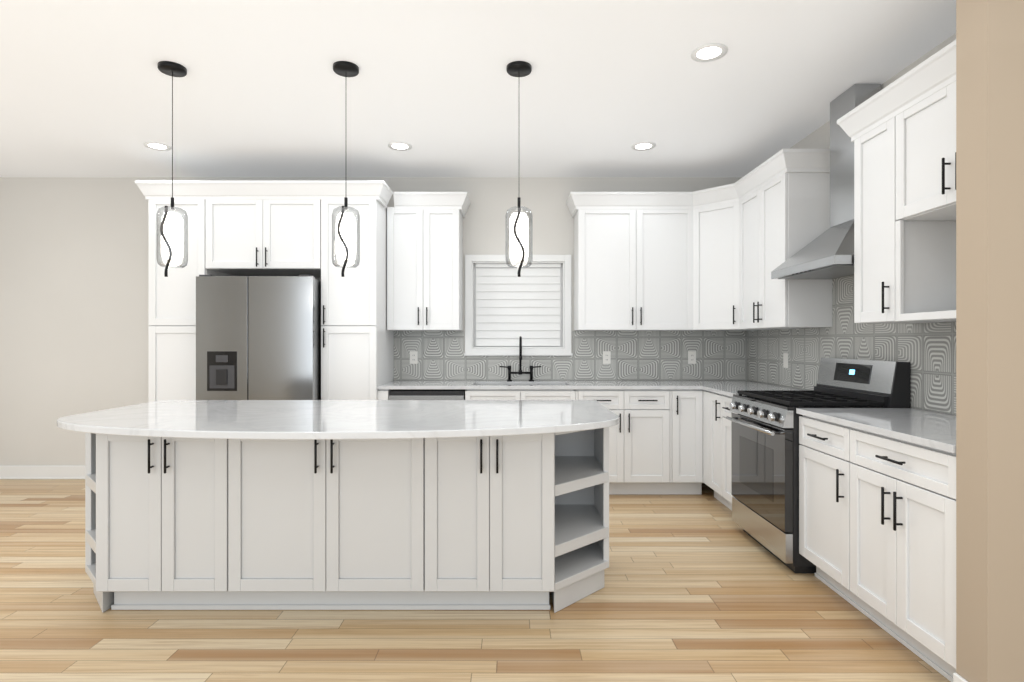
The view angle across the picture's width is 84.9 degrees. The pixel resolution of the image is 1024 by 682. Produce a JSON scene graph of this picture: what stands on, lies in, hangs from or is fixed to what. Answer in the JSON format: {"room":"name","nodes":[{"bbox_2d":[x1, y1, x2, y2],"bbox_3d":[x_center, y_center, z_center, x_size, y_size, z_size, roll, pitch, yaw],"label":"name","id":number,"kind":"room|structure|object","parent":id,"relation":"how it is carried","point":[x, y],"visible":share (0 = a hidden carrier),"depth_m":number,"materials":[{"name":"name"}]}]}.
{"room":"kitchen","nodes":[
{"label":"kitchen","id":0,"kind":"room"},
{"bbox_2d":[0,177,741,465],"bbox_3d":[-1.655,-0.120,5.275,7.990,2.800,0.150,0,0,0],"label":"wall","id":1,"kind":"structure","parent":0,"point":[74,325],"depth_m":5.20,"materials":[{"name":"beige paint"}]},
{"bbox_2d":[0,466,84,478],"bbox_3d":[-4.224,1.218,5.189,2.548,0.124,0.022,0,0,0],"label":"baseboard","id":2,"kind":"structure","parent":1,"relation":"attached to","point":[42,472],"depth_m":5.18,"materials":[{"name":"white wood"}]},
{"bbox_2d":[387,192,469,330],"bbox_3d":[-0.738,-0.690,5.007,0.704,1.190,0.378,0,0,0],"label":"upper cabinet","id":3,"kind":"object","parent":1,"relation":"attached to","point":[424,261],"visible":1,"depth_m":4.88,"materials":[{"name":"white paint"}]},
{"bbox_2d":[464,255,572,355],"bbox_3d":[0.058,-0.332,5.240,1.005,0.934,0.140,0,0,0],"label":"kitchen window","id":4,"kind":"structure","parent":1,"relation":"in","point":[506,307],"depth_m":5.25,"materials":[{"name":"white"}]},
{"bbox_2d":[394,331,745,379],"bbox_3d":[0.547,0.135,5.194,3.284,0.458,0.010,0,0,0],"label":"tile backsplash","id":5,"kind":"structure","parent":1,"relation":"attached to","point":[635,355],"depth_m":5.19,"materials":[{"name":"grey tile"}]},
{"bbox_2d":[410,351,417,363],"bbox_3d":[-0.910,0.153,5.184,0.072,0.116,0.008,0,0,0],"label":"electrical outlet","id":6,"kind":"object","parent":5,"relation":"attached to","point":[413,357],"visible":1,"depth_m":5.18,"materials":[{"name":"white plastic"}]},
{"bbox_2d":[603,351,610,363],"bbox_3d":[0.877,0.153,5.184,0.072,0.116,0.008,0,0,0],"label":"electrical outlet","id":7,"kind":"object","parent":5,"relation":"attached to","point":[606,357],"visible":1,"depth_m":5.18,"materials":[{"name":"white plastic"}]},
{"bbox_2d":[688,351,695,363],"bbox_3d":[1.667,0.153,5.184,0.072,0.116,0.008,0,0,0],"label":"electrical outlet","id":8,"kind":"object","parent":5,"relation":"attached to","point":[691,357],"visible":1,"depth_m":5.18,"materials":[{"name":"white plastic"}]},
{"bbox_2d":[574,205,685,330],"bbox_3d":[1.100,-0.632,5.015,1.051,1.075,0.360,0,0,0],"label":"upper cabinet","id":9,"kind":"object","parent":1,"relation":"attached to","point":[630,260],"depth_m":4.88,"materials":[{"name":"white paint"}]},
{"bbox_2d":[686,193,737,330],"bbox_3d":[1.855,-0.632,4.863,0.661,1.075,0.666,0,0,0],"label":"upper cabinet","id":10,"kind":"object","parent":1,"relation":"attached to","point":[710,259],"depth_m":4.76,"materials":[{"name":"white paint"}]},
{"bbox_2d":[0,479,950,681],"bbox_3d":[-1.150,1.330,1.600,9.000,0.100,7.500,0,0,0],"label":"floor","id":11,"kind":"structure","parent":0,"point":[703,587],"depth_m":2.48,"materials":[{"name":"brown wood"}]},
{"bbox_2d":[196,275,320,399],"bbox_3d":[-2.017,0.380,4.769,0.915,1.800,0.802,0,0,0],"label":"refrigerator","id":12,"kind":"object","parent":11,"relation":"on","point":[258,337],"visible":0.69,"depth_m":4.38,"materials":[{"name":"silver metal"}]},
{"bbox_2d":[135,180,393,401],"bbox_3d":[-2.021,-0.003,4.837,1.993,2.564,0.718,0,0,0],"label":"surround","id":13,"kind":"object","parent":11,"relation":"on","point":[259,227],"visible":0.65,"depth_m":4.54,"materials":[{"name":"white paint"}]},
{"bbox_2d":[85,427,608,612],"bbox_3d":[-0.825,0.833,2.930,2.650,0.892,0.772,0,0,0],"label":"kitchen island","id":14,"kind":"object","parent":11,"relation":"on","point":[513,522],"visible":0.77,"depth_m":2.59,"materials":[{"name":"white paint"}]},
{"bbox_2d":[56,400,619,439],"bbox_3d":[-0.800,0.370,2.777,2.616,0.030,1.186,0,0,0],"label":"island countertop","id":15,"kind":"structure","parent":14,"relation":"on","point":[309,419],"depth_m":2.53,"materials":[{"name":"stone"}]},
{"bbox_2d":[389,389,464,399],"bbox_3d":[-0.699,0.844,4.868,0.609,0.872,0.604,0,0,0],"label":"dishwasher","id":16,"kind":"object","parent":11,"relation":"on","point":[426,394],"visible":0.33,"depth_m":4.57,"materials":[{"name":"grey metal"}]},
{"bbox_2d":[562,389,681,494],"bbox_3d":[0.914,0.838,4.883,0.903,0.884,0.625,0,0,0],"label":"base cabinet","id":17,"kind":"object","parent":11,"relation":"on","point":[645,448],"depth_m":4.58,"materials":[{"name":"white paint"}]},
{"bbox_2d":[378,380,765,388],"bbox_3d":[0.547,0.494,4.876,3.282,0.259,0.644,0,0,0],"label":"countertop","id":18,"kind":"structure","parent":17,"relation":"on","point":[396,384],"depth_m":4.81,"materials":[{"name":"stone"}]},
{"bbox_2d":[500,336,540,380],"bbox_3d":[0.077,0.160,5.026,0.381,0.408,0.210,0,0,0],"label":"bridge faucet","id":19,"kind":"object","parent":18,"relation":"on","point":[520,372],"visible":1,"depth_m":5.09,"materials":[{"name":"black metal"}]},
{"bbox_2d":[682,389,693,494],"bbox_3d":[1.394,0.838,4.883,0.325,0.884,0.625,0,0,0],"label":"base cabinet","id":20,"kind":"object","parent":11,"relation":"on","point":[687,394],"depth_m":4.58,"materials":[{"name":"white paint"}]},
{"bbox_2d":[694,389,709,494],"bbox_3d":[1.842,0.838,4.479,0.686,0.884,0.221,0,0,0],"label":"base cabinet","id":21,"kind":"object","parent":11,"relation":"on","point":[701,397],"depth_m":4.57,"materials":[{"name":"white paint"}]},
{"bbox_2d":[698,384,801,396],"bbox_3d":[1.852,0.380,4.178,0.672,0.029,0.728,0,0,0],"label":"countertop","id":22,"kind":"structure","parent":21,"relation":"on","point":[724,389],"depth_m":4.40,"materials":[{"name":"stone"}]},
{"bbox_2d":[710,392,717,499],"bbox_3d":[1.873,0.838,4.263,0.626,0.884,0.327,0,0,0],"label":"base cabinet","id":23,"kind":"object","parent":11,"relation":"on","point":[713,396],"depth_m":4.34,"materials":[{"name":"white paint"}]},
{"bbox_2d":[718,394,732,510],"bbox_3d":[1.873,0.838,4.016,0.626,0.884,0.408,0,0,0],"label":"base cabinet","id":24,"kind":"object","parent":11,"relation":"on","point":[724,425],"depth_m":4.12,"materials":[{"name":"white paint"}]},
{"bbox_2d":[726,358,909,572],"bbox_3d":[1.803,0.696,3.430,0.738,1.168,0.752,0,0,0],"label":"gas range","id":25,"kind":"object","parent":11,"relation":"on","point":[765,444],"visible":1,"depth_m":3.26,"materials":[{"name":"silver metal"}]},
{"bbox_2d":[799,415,837,593],"bbox_3d":[1.873,0.838,2.788,0.626,0.884,0.518,0,0,0],"label":"base cabinet","id":26,"kind":"object","parent":11,"relation":"on","point":[818,451],"depth_m":2.86,"materials":[{"name":"white paint"}]},
{"bbox_2d":[838,424,955,681],"bbox_3d":[1.873,0.838,2.304,0.626,0.884,0.690,0,0,0],"label":"base cabinet","id":27,"kind":"object","parent":11,"relation":"on","point":[877,529],"depth_m":2.25,"materials":[{"name":"white paint"}]},
{"bbox_2d":[796,408,955,452],"bbox_3d":[1.867,0.380,2.504,0.643,0.029,1.084,0,0,0],"label":"countertop","id":28,"kind":"structure","parent":27,"relation":"on","point":[932,429],"depth_m":2.54,"materials":[{"name":"stone"}]},
{"bbox_2d":[0,0,955,176],"bbox_3d":[-1.150,-1.570,1.600,9.000,0.100,7.500,0,0,0],"label":"ceiling","id":29,"kind":"structure","parent":0,"point":[261,88],"depth_m":3.29,"materials":[{"name":"white paint"}]},
{"bbox_2d":[143,142,170,150],"bbox_3d":[-2.763,-1.517,4.365,0.184,0.006,0.184,0,0,0],"label":"recessed light","id":30,"kind":"object","parent":29,"relation":"in","point":[157,146],"visible":0.96,"depth_m":4.37,"materials":[{"name":"white plastic"}]},
{"bbox_2d":[157,61,187,276],"bbox_3d":[-1.884,-0.934,3.107,0.150,1.170,0.150,0,0,0],"label":"pendant light","id":31,"kind":"object","parent":29,"relation":"hanging from","point":[172,232],"visible":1,"depth_m":3.07,"materials":[{"name":"white glass"}]},
{"bbox_2d":[332,61,359,276],"bbox_3d":[-0.921,-0.934,3.107,0.150,1.170,0.150,0,0,0],"label":"pendant light","id":32,"kind":"object","parent":29,"relation":"hanging from","point":[346,248],"visible":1,"depth_m":3.07,"materials":[{"name":"white glass"}]},
{"bbox_2d":[388,142,411,150],"bbox_3d":[-0.873,-1.517,4.365,0.184,0.006,0.184,0,0,0],"label":"recessed light","id":33,"kind":"object","parent":29,"relation":"in","point":[400,146],"visible":1,"depth_m":4.37,"materials":[{"name":"white plastic"}]},
{"bbox_2d":[506,61,532,276],"bbox_3d":[0.039,-0.934,3.107,0.150,1.170,0.150,0,0,0],"label":"pendant light","id":34,"kind":"object","parent":29,"relation":"hanging from","point":[519,228],"visible":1,"depth_m":3.07,"materials":[{"name":"white glass"}]},
{"bbox_2d":[631,142,655,150],"bbox_3d":[1.025,-1.517,4.365,0.184,0.006,0.184,0,0,0],"label":"recessed light","id":35,"kind":"object","parent":29,"relation":"in","point":[642,146],"visible":1,"depth_m":4.37,"materials":[{"name":"white plastic"}]},
{"bbox_2d":[691,43,727,61],"bbox_3d":[1.038,-1.517,2.950,0.184,0.006,0.184,0,0,0],"label":"recessed light","id":36,"kind":"object","parent":29,"relation":"in","point":[710,52],"visible":1,"depth_m":2.95,"materials":[{"name":"white plastic"}]},
{"bbox_2d":[753,33,955,330],"bbox_3d":[2.265,-0.120,3.578,0.150,2.800,3.245,0,0,0],"label":"wall","id":37,"kind":"structure","parent":0,"point":[818,138],"depth_m":3.89,"materials":[{"name":"beige paint"}]},
{"bbox_2d":[738,181,775,330],"bbox_3d":[2.005,-0.632,4.387,0.360,1.075,0.488,0,0,0],"label":"upper cabinet","id":38,"kind":"object","parent":37,"relation":"attached to","point":[750,199],"depth_m":4.39,"materials":[{"name":"white paint"}]},
{"bbox_2d":[762,165,831,328],"bbox_3d":[2.022,-0.632,4.036,0.324,1.075,0.448,0,0,0],"label":"upper cabinet","id":39,"kind":"object","parent":37,"relation":"attached to","point":[796,198],"depth_m":3.81,"materials":[{"name":"white paint"}]},
{"bbox_2d":[771,84,880,278],"bbox_3d":[1.968,-0.966,3.430,0.417,1.100,0.748,0,0,0],"label":"range hood","id":40,"kind":"object","parent":37,"relation":"attached to","point":[828,253],"visible":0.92,"depth_m":3.40,"materials":[{"name":"silver metal"}]},
{"bbox_2d":[746,275,955,414],"bbox_3d":[2.184,-0.178,3.562,0.010,1.084,3.210,0,0,0],"label":"tile backsplash","id":41,"kind":"structure","parent":37,"relation":"attached to","point":[927,351],"depth_m":3.57,"materials":[{"name":"grey tile"}]},
{"bbox_2d":[783,353,787,367],"bbox_3d":[2.175,0.155,4.450,0.008,0.116,0.072,0,0,0],"label":"electrical outlet","id":42,"kind":"object","parent":41,"relation":"attached to","point":[785,360],"visible":1,"depth_m":4.44,"materials":[{"name":"white plastic"}]},
{"bbox_2d":[837,40,955,323],"bbox_3d":[1.997,-0.662,2.540,0.378,1.135,1.160,0,0,0],"label":"upper cabinet","id":43,"kind":"object","parent":37,"relation":"attached to","point":[901,131],"visible":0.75,"depth_m":2.70,"materials":[{"name":"white paint"}]},
{"bbox_2d":[956,0,1023,681],"bbox_3d":[2.450,-0.120,1.891,1.799,2.800,0.128,0,0,0],"label":"wall","id":44,"kind":"structure","parent":0,"point":[989,340],"depth_m":1.83,"materials":[{"name":"beige paint"}]},
{"bbox_2d":[953,673,967,681],"bbox_3d":[2.368,1.218,1.883,1.661,0.124,0.141,0,0,0],"label":"baseboard","id":45,"kind":"object","parent":44,"relation":"attached to","point":[957,677],"visible":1,"depth_m":1.93,"materials":[{"name":"white wood"}]}
]}

